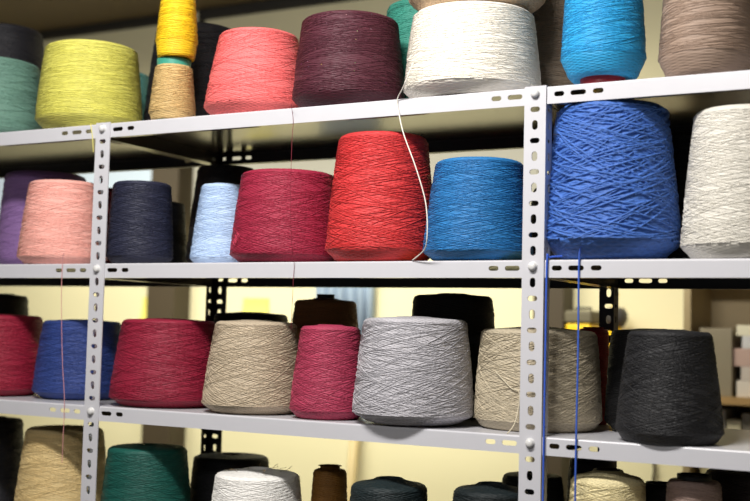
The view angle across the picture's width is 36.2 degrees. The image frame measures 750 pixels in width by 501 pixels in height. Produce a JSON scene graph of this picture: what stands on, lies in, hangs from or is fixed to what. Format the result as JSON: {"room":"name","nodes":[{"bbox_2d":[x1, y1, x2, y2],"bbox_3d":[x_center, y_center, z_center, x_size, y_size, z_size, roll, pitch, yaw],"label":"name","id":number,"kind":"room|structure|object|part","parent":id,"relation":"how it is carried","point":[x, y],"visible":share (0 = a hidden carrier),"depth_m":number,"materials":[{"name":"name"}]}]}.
{"room":"textile factory","nodes":[
{"label":"textile factory","id":0,"kind":"room"},
{"bbox_2d":[0,0,683,500],"bbox_3d":[0.394,0.311,3.893,6.800,2.690,0.100,-1,-5,28],"label":"wall","id":1,"kind":"structure","parent":0,"point":[441,470],"depth_m":4.11,"materials":[{"name":"beige paint"}]},
{"bbox_2d":[0,170,151,207],"bbox_3d":[-1.294,-0.170,4.776,1.000,0.450,0.030,-1,-5,28],"label":"window","id":2,"kind":"structure","parent":1,"relation":"in","point":[144,175],"depth_m":4.64,"materials":[{"name":"grey"}]},
{"bbox_2d":[39,15,157,40],"bbox_3d":[-1.657,-0.915,5.039,2.130,0.035,0.022,-1,-5,28],"label":"trim","id":3,"kind":"structure","parent":1,"relation":"attached to","point":[148,21],"depth_m":4.75,"materials":[{"name":"black metal"}]},
{"bbox_2d":[0,0,262,31],"bbox_3d":[0.296,-1.013,3.743,6.800,0.075,0.450,-1,-5,28],"label":"shelf","id":4,"kind":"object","parent":1,"relation":"attached to","point":[38,15],"depth_m":4.56,"materials":[{"name":"grey metal"}]},
{"bbox_2d":[140,297,146,318],"bbox_3d":[-0.886,0.233,4.522,0.090,0.100,0.022,-1,-5,28],"label":"paper note","id":5,"kind":"object","parent":1,"relation":"attached to","point":[143,312],"visible":0.3,"depth_m":4.54,"materials":[{"name":"yellow paper"}]},
{"bbox_2d":[141,160,193,446],"bbox_3d":[-0.808,0.608,4.407,0.132,2.110,0.100,-1,-5,28],"label":"trim","id":6,"kind":"structure","parent":1,"relation":"attached to","point":[162,302],"depth_m":4.40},
{"bbox_2d":[198,9,204,21],"bbox_3d":[-0.686,-0.694,4.495,0.020,0.505,0.020,-1,-5,28],"label":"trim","id":7,"kind":"structure","parent":1,"relation":"attached to","point":[200,19],"depth_m":4.50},
{"bbox_2d":[242,298,268,312],"bbox_3d":[-0.454,0.227,4.282,0.115,0.100,0.032,-1,-5,28],"label":"paper note","id":8,"kind":"object","parent":1,"relation":"attached to","point":[249,304],"visible":0.53,"depth_m":4.29,"materials":[{"name":"yellow paper"}]},
{"bbox_2d":[202,0,354,19],"bbox_3d":[1.357,-0.952,3.405,4.615,0.040,0.022,-1,-5,28],"label":"trim","id":9,"kind":"structure","parent":1,"relation":"attached to","point":[263,6],"depth_m":4.37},
{"bbox_2d":[315,287,374,333],"bbox_3d":[-0.107,0.057,4.096,0.240,0.620,0.032,-1,-5,28],"label":"hanging cloth","id":10,"kind":"object","parent":1,"relation":"hanging from","point":[363,298],"visible":0.02,"depth_m":4.05,"materials":[{"name":"fabric"}]},
{"bbox_2d":[192,149,538,205],"bbox_3d":[-0.069,-0.262,4.101,1.400,0.260,0.060,-1,-5,28],"label":"trim","id":11,"kind":"structure","parent":1,"relation":"attached to","point":[327,166],"depth_m":3.93,"materials":[{"name":"beige paint"}]},
{"bbox_2d":[531,289,573,500],"bbox_3d":[0.560,0.750,3.652,0.100,1.790,0.100,-1,-5,28],"label":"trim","id":12,"kind":"structure","parent":1,"relation":"attached to","point":[561,300],"depth_m":3.63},
{"bbox_2d":[652,464,656,480],"bbox_3d":[0.853,0.744,3.534,0.027,0.321,0.011,-1,-5,28],"label":"cord","id":13,"kind":"object","parent":1,"relation":"hanging from","point":[653,465],"visible":0.3,"depth_m":3.53,"materials":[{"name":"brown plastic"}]},
{"bbox_3d":[0.758,0.329,3.545,0.350,0.025,0.160,-1,-5,28],"label":"board","id":14,"kind":"object","parent":1,"relation":"attached to","visible":0},
{"bbox_2d":[564,307,598,329],"bbox_3d":[0.654,0.248,3.609,0.090,0.140,0.108,-1,-5,28],"label":"tool case","id":15,"kind":"object","parent":14,"relation":"on","point":[590,318],"visible":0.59,"depth_m":3.57,"materials":[{"name":"grey plastic"}]},
{"bbox_3d":[0.655,0.210,3.611,0.090,0.040,0.108,-1,-5,28],"label":"case lid","id":16,"kind":"part","parent":15,"relation":"part of","materials":[{"name":"grey plastic"}]},
{"bbox_3d":[0.656,0.185,3.613,0.058,0.014,0.008,-1,-5,28],"label":"handle","id":17,"kind":"part","parent":15,"relation":"part of","materials":[{"name":"grey plastic"}]},
{"bbox_2d":[606,293,627,344],"bbox_3d":[0.748,0.224,3.560,0.072,0.185,0.072,-1,-5,28],"label":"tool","id":18,"kind":"object","parent":14,"relation":"on","point":[622,314],"visible":0.25,"depth_m":3.54,"materials":[{"name":"grey"}]},
{"bbox_3d":[0.748,0.208,3.561,0.072,0.067,0.072,-1,-5,28],"label":"knob","id":19,"kind":"part","parent":18,"relation":"part of","materials":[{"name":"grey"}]},
{"bbox_3d":[-0.854,1.517,1.561,6.800,0.100,5.200,-1,-5,28],"label":"floor","id":20,"kind":"structure","parent":0,"visible":0},
{"bbox_2d":[347,440,358,500],"bbox_3d":[-0.101,1.032,3.979,0.126,1.243,0.036,5,-5,-42],"label":"wooden pole","id":21,"kind":"object","parent":20,"relation":"on","point":[353,452],"visible":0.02,"depth_m":4.00,"materials":[{"name":"beige wood"}]},
{"bbox_2d":[0,70,749,500],"bbox_3d":[-0.066,0.641,2.110,2.682,1.762,0.404,-1,-5,28],"label":"shelving rack","id":22,"kind":"object","parent":20,"relation":"on","point":[525,118],"visible":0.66,"depth_m":2.03,"materials":[{"name":"grey metal"}]},
{"bbox_2d":[0,416,23,500],"bbox_3d":[-0.834,0.472,2.511,0.135,0.216,0.134,3,-4,-16],"label":"cone","id":23,"kind":"object","parent":22,"relation":"on","point":[11,428],"visible":0.78,"depth_m":2.47,"materials":[{"name":"black fabric"}]},
{"bbox_2d":[0,293,28,315],"bbox_3d":[-0.876,0.211,2.693,0.135,0.220,0.135,-1,-5,29],"label":"cone","id":24,"kind":"object","parent":22,"relation":"on","point":[9,303],"visible":0.26,"depth_m":2.66,"materials":[{"name":"black fabric"}]},
{"bbox_2d":[0,57,41,132],"bbox_3d":[-0.838,-0.322,2.513,0.218,0.180,0.218,3,-4,-17],"label":"cone","id":25,"kind":"object","parent":22,"relation":"on","point":[19,80],"visible":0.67,"depth_m":2.44,"materials":[{"name":"green fabric"}]},
{"bbox_2d":[0,314,42,395],"bbox_3d":[-0.810,0.220,2.450,0.217,0.172,0.216,1,-4,5],"label":"cone","id":26,"kind":"object","parent":22,"relation":"on","point":[19,334],"visible":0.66,"depth_m":2.38,"materials":[{"name":"red fabric"}]},
{"bbox_2d":[0,23,43,128],"bbox_3d":[-0.902,-0.377,2.777,0.211,0.324,0.211,0,-4,17],"label":"cone","id":27,"kind":"object","parent":22,"relation":"on","point":[18,42],"visible":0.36,"depth_m":2.72,"materials":[{"name":"black fabric"}]},
{"bbox_2d":[0,170,86,263],"bbox_3d":[-0.739,-0.064,2.559,0.198,0.218,0.198,5,-5,-41],"label":"cone","id":28,"kind":"object","parent":22,"relation":"on","point":[16,183],"visible":0.35,"depth_m":2.48,"materials":[{"name":"fabric"}]},
{"bbox_3d":[-0.847,0.327,2.563,0.881,0.028,0.390,-1,-5,28],"label":"shelf","id":29,"kind":"part","parent":22,"relation":"part of","materials":[{"name":"grey metal"}]},
{"bbox_2d":[14,425,105,500],"bbox_3d":[-0.642,0.468,2.362,0.196,0.213,0.196,-1,-5,32],"label":"cone","id":30,"kind":"object","parent":22,"relation":"on","point":[43,475],"visible":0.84,"depth_m":2.29,"materials":[{"name":"beige fabric"}]},
{"bbox_2d":[17,179,106,263],"bbox_3d":[-0.640,-0.054,2.362,0.181,0.175,0.181,2,-4,-13],"label":"cone","id":31,"kind":"object","parent":22,"relation":"on","point":[57,214],"visible":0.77,"depth_m":2.29,"materials":[{"name":"pink fabric"}]},
{"bbox_2d":[61,254,64,459],"bbox_3d":[-0.603,0.205,2.215,0.024,0.403,0.003,-1,-5,28],"label":"thread","id":32,"kind":"object","parent":31,"relation":"hanging from","point":[63,254],"visible":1,"depth_m":2.21,"materials":[{"name":"pink"}]},
{"bbox_2d":[32,319,120,399],"bbox_3d":[-0.611,0.225,2.388,0.192,0.163,0.192,3,-4,-22],"label":"cone","id":33,"kind":"object","parent":22,"relation":"on","point":[48,373],"visible":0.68,"depth_m":2.31,"materials":[{"name":"blue fabric"}]},
{"bbox_2d":[35,39,141,128],"bbox_3d":[-0.582,-0.327,2.349,0.213,0.181,0.214,3,-4,-15],"label":"cone","id":34,"kind":"object","parent":22,"relation":"on","point":[83,82],"visible":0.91,"depth_m":2.26,"materials":[{"name":"yellow fabric"}]},
{"bbox_3d":[-0.538,0.633,2.161,0.036,1.762,0.028,-1,-5,28],"label":"post","id":35,"kind":"part","parent":22,"relation":"part of","materials":[{"name":"grey metal"}]},
{"bbox_3d":[-0.840,0.058,2.582,0.881,0.028,0.390,-1,-5,28],"label":"shelf","id":36,"kind":"part","parent":22,"relation":"part of","materials":[{"name":"grey metal"}]},
{"bbox_3d":[-0.833,-0.211,2.601,0.881,0.028,0.390,-1,-5,28],"label":"shelf","id":37,"kind":"part","parent":22,"relation":"part of","materials":[{"name":"grey metal"}]},
{"bbox_2d":[105,188,112,262],"bbox_3d":[-0.602,-0.045,2.579,0.080,0.189,0.080,-1,-4,27],"label":"cone","id":38,"kind":"object","parent":22,"relation":"on","point":[110,191],"visible":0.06,"depth_m":2.55,"materials":[{"name":"black fabric"}]},
{"bbox_2d":[106,180,173,262],"bbox_3d":[-0.456,-0.052,2.238,0.130,0.163,0.130,1,-4,2],"label":"cone","id":39,"kind":"object","parent":22,"relation":"on","point":[140,226],"visible":0.96,"depth_m":2.19,"materials":[{"name":"fabric"}]},
{"bbox_2d":[140,72,148,120],"bbox_3d":[-0.589,-0.310,2.587,0.186,0.180,0.186,3,-4,-24],"label":"cone","id":40,"kind":"object","parent":22,"relation":"on","point":[144,78],"visible":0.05,"depth_m":2.55,"materials":[{"name":"teal fabric"}]},
{"bbox_2d":[101,443,190,500],"bbox_3d":[-0.443,0.473,2.224,0.182,0.193,0.182,-1,-5,31],"label":"cone","id":41,"kind":"object","parent":22,"relation":"on","point":[133,471],"visible":1,"depth_m":2.16,"materials":[{"name":"green fabric"}]},
{"bbox_2d":[109,318,215,408],"bbox_3d":[-0.403,0.217,2.234,0.221,0.169,0.222,-2,-6,44],"label":"cone","id":42,"kind":"object","parent":22,"relation":"on","point":[159,362],"visible":0.8,"depth_m":2.15,"materials":[{"name":"red fabric"}]},
{"bbox_2d":[148,56,195,119],"bbox_3d":[-0.387,-0.304,2.198,0.089,0.122,0.089,1,-4,2],"label":"cone","id":43,"kind":"object","parent":22,"relation":"on","point":[172,92],"visible":0.94,"depth_m":2.17,"materials":[{"name":"beige fabric"}]},
{"bbox_2d":[155,0,197,62],"bbox_3d":[-0.378,-0.484,2.204,0.081,0.239,0.081,1,-4,-1],"label":"cone","id":44,"kind":"object","parent":43,"relation":"on","point":[176,33],"visible":0.98,"depth_m":2.17,"materials":[{"name":"yellow fabric"}]},
{"bbox_2d":[169,201,186,262],"bbox_3d":[-0.456,-0.030,2.489,0.101,0.153,0.102,5,-5,-40],"label":"cone","id":45,"kind":"object","parent":22,"relation":"on","point":[178,209],"visible":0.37,"depth_m":2.46,"materials":[{"name":"black fabric"}]},
{"bbox_2d":[143,22,229,120],"bbox_3d":[-0.380,-0.349,2.437,0.217,0.246,0.217,0,-4,14],"label":"cone","id":46,"kind":"object","parent":22,"relation":"on","point":[208,33],"visible":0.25,"depth_m":2.35,"materials":[{"name":"black fabric"}]},
{"bbox_3d":[-0.362,0.660,2.484,0.036,1.762,0.028,-1,-5,28],"label":"post","id":47,"kind":"part","parent":22,"relation":"part of","materials":[{"name":"black metal"}]},
{"bbox_2d":[190,183,239,262],"bbox_3d":[-0.295,-0.049,2.220,0.121,0.161,0.120,-2,-5,42],"label":"cone","id":48,"kind":"object","parent":22,"relation":"on","point":[213,226],"visible":0.59,"depth_m":2.17,"materials":[{"name":"blue fabric"}]},
{"bbox_2d":[185,165,253,262],"bbox_3d":[-0.308,-0.066,2.362,0.157,0.216,0.156,0,-4,14],"label":"cone","id":49,"kind":"object","parent":22,"relation":"on","point":[206,174],"visible":0.28,"depth_m":2.32,"materials":[{"name":"black fabric"}]},
{"bbox_2d":[190,452,268,500],"bbox_3d":[-0.294,0.497,2.325,0.172,0.168,0.172,1,-4,7],"label":"cone","id":50,"kind":"object","parent":22,"relation":"on","point":[206,466],"visible":0.59,"depth_m":2.27,"materials":[{"name":"black fabric"}]},
{"bbox_2d":[201,320,298,414],"bbox_3d":[-0.221,0.213,2.112,0.190,0.169,0.190,-2,-5,41],"label":"cone","id":51,"kind":"object","parent":22,"relation":"on","point":[251,363],"visible":0.91,"depth_m":2.04,"materials":[{"name":"beige fabric"}]},
{"bbox_2d":[213,312,287,322],"bbox_3d":[-0.258,0.221,2.369,0.172,0.187,0.172,3,-4,-22],"label":"cone","id":52,"kind":"object","parent":22,"relation":"on","point":[231,316],"visible":0.12,"depth_m":2.31,"materials":[{"name":"black fabric"}]},
{"bbox_2d":[203,27,299,114],"bbox_3d":[-0.221,-0.324,2.157,0.197,0.166,0.197,-2,-5,38],"label":"cone","id":53,"kind":"object","parent":22,"relation":"on","point":[253,69],"visible":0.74,"depth_m":2.08,"materials":[{"name":"pink fabric"}]},
{"bbox_2d":[211,463,301,500],"bbox_3d":[-0.216,0.479,2.089,0.181,0.176,0.182,1,-4,8],"label":"cone","id":54,"kind":"object","parent":22,"relation":"on","point":[248,483],"visible":1,"depth_m":2.03,"materials":[{"name":"white fabric"}]},
{"bbox_2d":[229,168,336,261],"bbox_3d":[-0.161,-0.058,2.104,0.207,0.171,0.206,5,-5,-43],"label":"cone","id":55,"kind":"object","parent":22,"relation":"on","point":[263,227],"visible":0.8,"depth_m":2.02,"materials":[{"name":"red"}]},
{"bbox_2d":[289,324,360,420],"bbox_3d":[-0.080,0.212,2.017,0.138,0.164,0.137,4,-5,-35],"label":"cone","id":56,"kind":"object","parent":22,"relation":"on","point":[324,376],"visible":0.8,"depth_m":1.97,"materials":[{"name":"fabric"}]},
{"bbox_2d":[292,294,357,339],"bbox_3d":[-0.100,0.199,2.262,0.160,0.224,0.160,3,-4,-23],"label":"cone","id":57,"kind":"object","parent":22,"relation":"on","point":[323,309],"visible":0.3,"depth_m":2.21,"materials":[{"name":"brown fabric"}]},
{"bbox_2d":[311,464,346,500],"bbox_3d":[-0.085,0.482,2.099,0.074,0.176,0.074,0,-4,14],"label":"cone","id":58,"kind":"object","parent":22,"relation":"on","point":[329,483],"visible":1,"depth_m":2.08,"materials":[{"name":"brown fabric"}]},
{"bbox_3d":[-0.043,-0.222,2.172,0.910,0.028,0.390,-1,-5,28],"label":"shelf","id":59,"kind":"part","parent":22,"relation":"part of","materials":[{"name":"grey metal"}]},
{"bbox_2d":[292,10,404,106],"bbox_3d":[-0.046,-0.329,2.051,0.201,0.169,0.201,-2,-5,43],"label":"cone","id":60,"kind":"object","parent":22,"relation":"on","point":[344,56],"visible":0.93,"depth_m":1.97,"materials":[{"name":"purple fabric"}]},
{"bbox_2d":[290,105,293,324],"bbox_3d":[-0.144,-0.058,1.975,0.013,0.389,0.036,1,-4,2],"label":"thread","id":61,"kind":"object","parent":60,"relation":"hanging from","point":[291,105],"visible":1,"depth_m":1.97,"materials":[{"name":"red fabric"}]},
{"bbox_3d":[-0.056,0.317,2.135,0.910,0.028,0.390,-1,-5,28],"label":"shelf","id":62,"kind":"part","parent":22,"relation":"part of","materials":[{"name":"grey metal"}]},
{"bbox_3d":[-0.049,0.048,2.153,0.910,0.028,0.390,-1,-5,28],"label":"shelf","id":63,"kind":"part","parent":22,"relation":"part of","materials":[{"name":"grey metal"}]},
{"bbox_2d":[350,476,427,500],"bbox_3d":[0.022,0.474,1.943,0.154,0.177,0.154,1,-4,10],"label":"cone","id":64,"kind":"object","parent":22,"relation":"on","point":[380,488],"visible":1,"depth_m":1.91,"materials":[{"name":"teal fabric"}]},
{"bbox_2d":[386,0,417,98],"bbox_3d":[0.095,-0.349,2.174,0.168,0.234,0.168,0,-4,23],"label":"cone","id":65,"kind":"object","parent":22,"relation":"on","point":[402,12],"visible":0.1,"depth_m":2.11,"materials":[{"name":"teal fabric"}]},
{"bbox_2d":[352,316,473,425],"bbox_3d":[0.066,0.202,1.936,0.206,0.181,0.206,3,-4,-26],"label":"cone","id":66,"kind":"object","parent":22,"relation":"on","point":[412,370],"visible":1,"depth_m":1.85,"materials":[{"name":"grey fabric"}]},
{"bbox_2d":[412,293,494,419],"bbox_3d":[0.142,0.193,2.116,0.174,0.227,0.174,2,-4,-3],"label":"cone","id":67,"kind":"object","parent":22,"relation":"on","point":[477,311],"visible":0.23,"depth_m":2.05,"materials":[{"name":"black fabric"}]},
{"bbox_2d":[404,1,541,97],"bbox_3d":[0.166,-0.324,1.948,0.232,0.155,0.233,0,-4,14],"label":"cone","id":68,"kind":"object","parent":22,"relation":"on","point":[456,47],"visible":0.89,"depth_m":1.85,"materials":[{"name":"white fabric"}]},
{"bbox_2d":[397,63,427,260],"bbox_3d":[0.061,-0.145,1.866,0.027,0.322,0.084,4,-5,-29],"label":"thread","id":69,"kind":"object","parent":68,"relation":"hanging from","point":[412,63],"visible":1,"depth_m":1.86,"materials":[{"name":"white fabric"}]},
{"bbox_2d":[409,0,544,13],"bbox_3d":[0.175,-0.485,1.965,0.233,0.162,0.233,0,-4,25],"label":"cone","id":70,"kind":"object","parent":68,"relation":"on","point":[531,6],"visible":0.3,"depth_m":1.92,"materials":[{"name":"beige fabric"}]},
{"bbox_2d":[452,481,529,500],"bbox_3d":[0.186,0.468,1.850,0.148,0.184,0.149,4,-5,-30],"label":"cone","id":71,"kind":"object","parent":22,"relation":"on","point":[483,490],"visible":0.81,"depth_m":1.82,"materials":[{"name":"teal fabric"}]},
{"bbox_2d":[496,372,519,433],"bbox_3d":[0.213,0.239,1.810,0.030,0.094,0.058,2,-4,-14],"label":"thread","id":72,"kind":"object","parent":22,"relation":"on","point":[496,372],"visible":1,"depth_m":1.81,"materials":[{"name":"beige fabric"}]},
{"bbox_2d":[502,471,564,500],"bbox_3d":[0.270,0.477,1.979,0.129,0.187,0.129,-1,-5,31],"label":"cone","id":73,"kind":"object","parent":22,"relation":"on","point":[555,491],"visible":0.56,"depth_m":1.95,"materials":[{"name":"black fabric"}]},
{"bbox_3d":[0.235,0.623,1.741,0.036,1.762,0.028,-1,-5,28],"label":"post","id":74,"kind":"part","parent":22,"relation":"part of","materials":[{"name":"grey metal"}]},
{"bbox_2d":[473,327,601,432],"bbox_3d":[0.272,0.211,1.909,0.216,0.168,0.217,5,-5,-41],"label":"cone","id":75,"kind":"object","parent":22,"relation":"on","point":[495,402],"visible":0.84,"depth_m":1.83,"materials":[{"name":"beige fabric"}]},
{"bbox_2d":[533,0,574,86],"bbox_3d":[0.321,-0.341,2.089,0.156,0.216,0.156,5,-5,-40],"label":"cone","id":76,"kind":"object","parent":22,"relation":"on","point":[548,18],"visible":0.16,"depth_m":2.02,"materials":[{"name":"fabric"}]},
{"bbox_2d":[566,458,614,500],"bbox_3d":[0.374,0.466,1.987,0.097,0.216,0.098,1,-4,5],"label":"cone","id":77,"kind":"object","parent":22,"relation":"on","point":[583,465],"visible":0.43,"depth_m":1.97,"materials":[{"name":"black fabric"}]},
{"bbox_2d":[580,327,608,424],"bbox_3d":[0.387,0.222,2.036,0.067,0.171,0.067,3,-4,-17],"label":"cone","id":78,"kind":"object","parent":22,"relation":"on","point":[602,334],"visible":0.28,"depth_m":2.02,"materials":[{"name":"fabric"}]},
{"bbox_2d":[560,0,646,83],"bbox_3d":[0.362,-0.389,1.813,0.133,0.276,0.133,1,-4,9],"label":"cone","id":79,"kind":"object","parent":22,"relation":"on","point":[603,40],"visible":0.99,"depth_m":1.76,"materials":[{"name":"blue fabric"}]},
{"bbox_2d":[569,468,645,500],"bbox_3d":[0.355,0.446,1.755,0.135,0.222,0.136,-2,-5,43],"label":"cone","id":80,"kind":"object","parent":22,"relation":"on","point":[599,484],"visible":0.92,"depth_m":1.72,"materials":[{"name":"beige fabric"}]},
{"bbox_3d":[0.411,0.650,2.064,0.036,1.762,0.028,-1,-5,28],"label":"post","id":81,"kind":"part","parent":22,"relation":"part of","materials":[{"name":"black metal"}]},
{"bbox_2d":[546,99,680,259],"bbox_3d":[0.371,-0.106,1.811,0.219,0.249,0.220,3,-4,-24],"label":"cone","id":82,"kind":"object","parent":22,"relation":"on","point":[614,194],"visible":0.93,"depth_m":1.73,"materials":[{"name":"blue fabric"}]},
{"bbox_2d":[542,253,562,500],"bbox_3d":[0.268,0.259,1.744,0.027,0.509,0.004,2,-4,-6],"label":"thread","id":83,"kind":"object","parent":82,"relation":"hanging from","point":[547,254],"visible":1,"depth_m":1.75,"materials":[{"name":"blue"}]},
{"bbox_2d":[574,246,582,500],"bbox_3d":[0.304,0.252,1.715,0.005,0.521,0.014,3,-4,-22],"label":"thread","id":84,"kind":"object","parent":82,"relation":"hanging from","point":[581,246],"visible":1,"depth_m":1.72,"materials":[{"name":"blue"}]},
{"bbox_2d":[604,328,651,430],"bbox_3d":[0.457,0.214,1.894,0.154,0.170,0.155,3,-4,-27],"label":"cone","id":85,"kind":"object","parent":22,"relation":"on","point":[618,340],"visible":0.23,"depth_m":1.87,"materials":[{"name":"black fabric"}]},
{"bbox_3d":[0.734,0.306,1.706,0.880,0.028,0.390,-1,-5,28],"label":"shelf","id":86,"kind":"part","parent":22,"relation":"part of","materials":[{"name":"grey metal"}]},
{"bbox_3d":[0.741,0.037,1.725,0.880,0.028,0.390,-1,-5,28],"label":"shelf","id":87,"kind":"part","parent":22,"relation":"part of","materials":[{"name":"grey metal"}]},
{"bbox_3d":[0.747,-0.232,1.744,0.880,0.028,0.390,-1,-5,28],"label":"shelf","id":88,"kind":"part","parent":22,"relation":"part of","materials":[{"name":"grey metal"}]},
{"bbox_2d":[645,481,667,500],"bbox_3d":[0.458,0.471,1.853,0.088,0.191,0.088,0,-4,25],"label":"cone","id":89,"kind":"object","parent":22,"relation":"on","point":[655,490],"visible":0.41,"depth_m":1.83,"materials":[{"name":"black fabric"}]},
{"bbox_2d":[615,329,724,445],"bbox_3d":[0.441,0.202,1.719,0.158,0.168,0.159,4,-5,-29],"label":"cone","id":90,"kind":"object","parent":22,"relation":"on","point":[669,392],"visible":1,"depth_m":1.66,"materials":[{"name":"black fabric"}]},
{"bbox_2d":[666,131,691,258],"bbox_3d":[0.524,-0.083,1.941,0.148,0.231,0.148,2,-4,-3],"label":"cone","id":91,"kind":"object","parent":22,"relation":"on","point":[681,141],"visible":0.09,"depth_m":1.89,"materials":[{"name":"black fabric"}]},
{"bbox_2d":[666,472,721,500],"bbox_3d":[0.473,0.445,1.703,0.098,0.223,0.097,1,-4,9],"label":"cone","id":92,"kind":"object","parent":22,"relation":"on","point":[688,486],"visible":1,"depth_m":1.68,"materials":[{"name":"brown fabric"}]},
{"bbox_2d":[658,0,749,76],"bbox_3d":[0.501,-0.380,1.733,0.142,0.253,0.142,4,-5,-34],"label":"cone","id":93,"kind":"object","parent":22,"relation":"on","point":[697,36],"visible":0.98,"depth_m":1.67,"materials":[{"name":"fabric"}]},
{"bbox_2d":[680,104,749,258],"bbox_3d":[0.546,-0.097,1.706,0.178,0.228,0.178,4,-5,-28],"label":"cone","id":94,"kind":"object","parent":22,"relation":"on","point":[716,215],"visible":0.99,"depth_m":1.65,"materials":[{"name":"white fabric"}]},
{"bbox_2d":[705,468,749,500],"bbox_3d":[0.598,0.459,1.831,0.172,0.220,0.172,3,-4,-19],"label":"cone","id":95,"kind":"object","parent":22,"relation":"on","point":[735,484],"visible":0.55,"depth_m":1.78,"materials":[{"name":"black fabric"}]},
{"bbox_3d":[0.193,0.029,2.006,0.360,0.001,0.300,-1,-5,28],"label":"cardboard sheet","id":96,"kind":"object","parent":22,"relation":"on","visible":0},
{"bbox_2d":[325,131,431,261],"bbox_3d":[0.012,-0.089,2.001,0.194,0.225,0.193,-1,-5,35],"label":"cone","id":97,"kind":"object","parent":96,"relation":"on","point":[377,210],"visible":0.92,"depth_m":1.93,"materials":[{"name":"red fabric"}]},
{"bbox_2d":[423,156,532,260],"bbox_3d":[0.172,-0.065,1.910,0.184,0.171,0.184,3,-4,-21],"label":"cone","id":98,"kind":"object","parent":96,"relation":"on","point":[475,211],"visible":0.85,"depth_m":1.84,"materials":[{"name":"blue fabric"}]},
{"bbox_2d":[531,188,559,259],"bbox_3d":[0.339,-0.039,2.033,0.141,0.147,0.142,0,-4,16],"label":"cone","id":99,"kind":"object","parent":96,"relation":"on","point":[533,203],"visible":0.04,"depth_m":2.01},
{"bbox_2d":[682,289,749,472],"bbox_3d":[1.425,0.820,3.054,1.140,1.610,0.285,-1,-5,28],"label":"bookcase","id":100,"kind":"object","parent":20,"relation":"on","point":[702,308],"visible":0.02,"depth_m":3.42,"materials":[{"name":"brown wood"}]},
{"bbox_3d":[0.928,0.825,3.312,0.020,1.610,0.265,-1,-5,28],"label":"panel","id":101,"kind":"part","parent":100,"relation":"part of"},
{"bbox_2d":[700,468,709,472],"bbox_3d":[0.979,0.606,3.311,0.035,0.270,0.200,-1,-5,28],"label":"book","id":102,"kind":"object","parent":100,"relation":"on","point":[702,470],"visible":0.02,"depth_m":3.23,"materials":[{"name":"beige paper"}]},
{"bbox_2d":[699,328,741,396],"bbox_3d":[1.005,0.321,3.309,0.090,0.190,0.220,-1,-5,28],"label":"box file","id":103,"kind":"object","parent":100,"relation":"on","point":[725,340],"visible":0.49,"depth_m":3.20,"materials":[{"name":"grey cardboard"}]},
{"bbox_2d":[722,405,738,428],"bbox_3d":[1.010,0.596,3.295,0.030,0.290,0.200,-1,-5,28],"label":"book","id":104,"kind":"object","parent":100,"relation":"on","point":[729,412],"visible":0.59,"depth_m":3.27,"materials":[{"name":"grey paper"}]},
{"bbox_3d":[1.488,0.829,3.170,1.140,1.610,0.020,-1,-5,28],"label":"panel","id":105,"kind":"part","parent":100,"relation":"part of","materials":[{"name":"brown wood"}]},
{"bbox_2d":[726,416,741,429],"bbox_3d":[1.043,0.610,3.276,0.040,0.260,0.200,-1,-5,28],"label":"book","id":106,"kind":"object","parent":100,"relation":"on","point":[735,423],"visible":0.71,"depth_m":3.20,"materials":[{"name":"beige paper"}]},
{"bbox_2d":[736,380,749,397],"bbox_3d":[1.149,0.391,3.225,0.220,0.045,0.200,-1,-5,28],"label":"paper stack","id":107,"kind":"object","parent":100,"relation":"on","point":[742,387],"visible":0.9,"depth_m":3.18,"materials":[{"name":"white paper"}]},
{"bbox_2d":[741,367,749,380],"bbox_3d":[1.151,0.349,3.227,0.200,0.040,0.200,-1,-5,28],"label":"paper stack","id":108,"kind":"object","parent":107,"relation":"on","point":[745,371],"visible":0.93,"depth_m":3.18,"materials":[{"name":"white paper"}]},
{"bbox_2d":[733,348,749,366],"bbox_3d":[1.137,0.304,3.239,0.210,0.050,0.200,-1,-5,28],"label":"paper stack","id":109,"kind":"object","parent":108,"relation":"on","point":[741,357],"visible":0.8,"depth_m":3.19,"materials":[{"name":"pink paper"}]},
{"bbox_2d":[742,336,749,348],"bbox_3d":[1.152,0.262,3.234,0.190,0.035,0.200,-1,-5,28],"label":"paper stack","id":110,"kind":"object","parent":109,"relation":"on","point":[745,339],"visible":1,"depth_m":3.19,"materials":[{"name":"white paper"}]},
{"bbox_2d":[737,325,749,335],"bbox_3d":[1.144,0.229,3.241,0.200,0.030,0.200,-1,-5,28],"label":"paper stack","id":111,"kind":"object","parent":110,"relation":"on","point":[742,330],"visible":0.97,"depth_m":3.19,"materials":[{"name":"white paper"}]},
{"bbox_2d":[742,412,749,429],"bbox_3d":[1.076,0.600,3.259,0.028,0.280,0.200,-1,-5,28],"label":"book","id":112,"kind":"object","parent":100,"relation":"on","point":[745,416],"visible":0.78,"depth_m":3.18,"materials":[{"name":"brown paper"}]}
]}

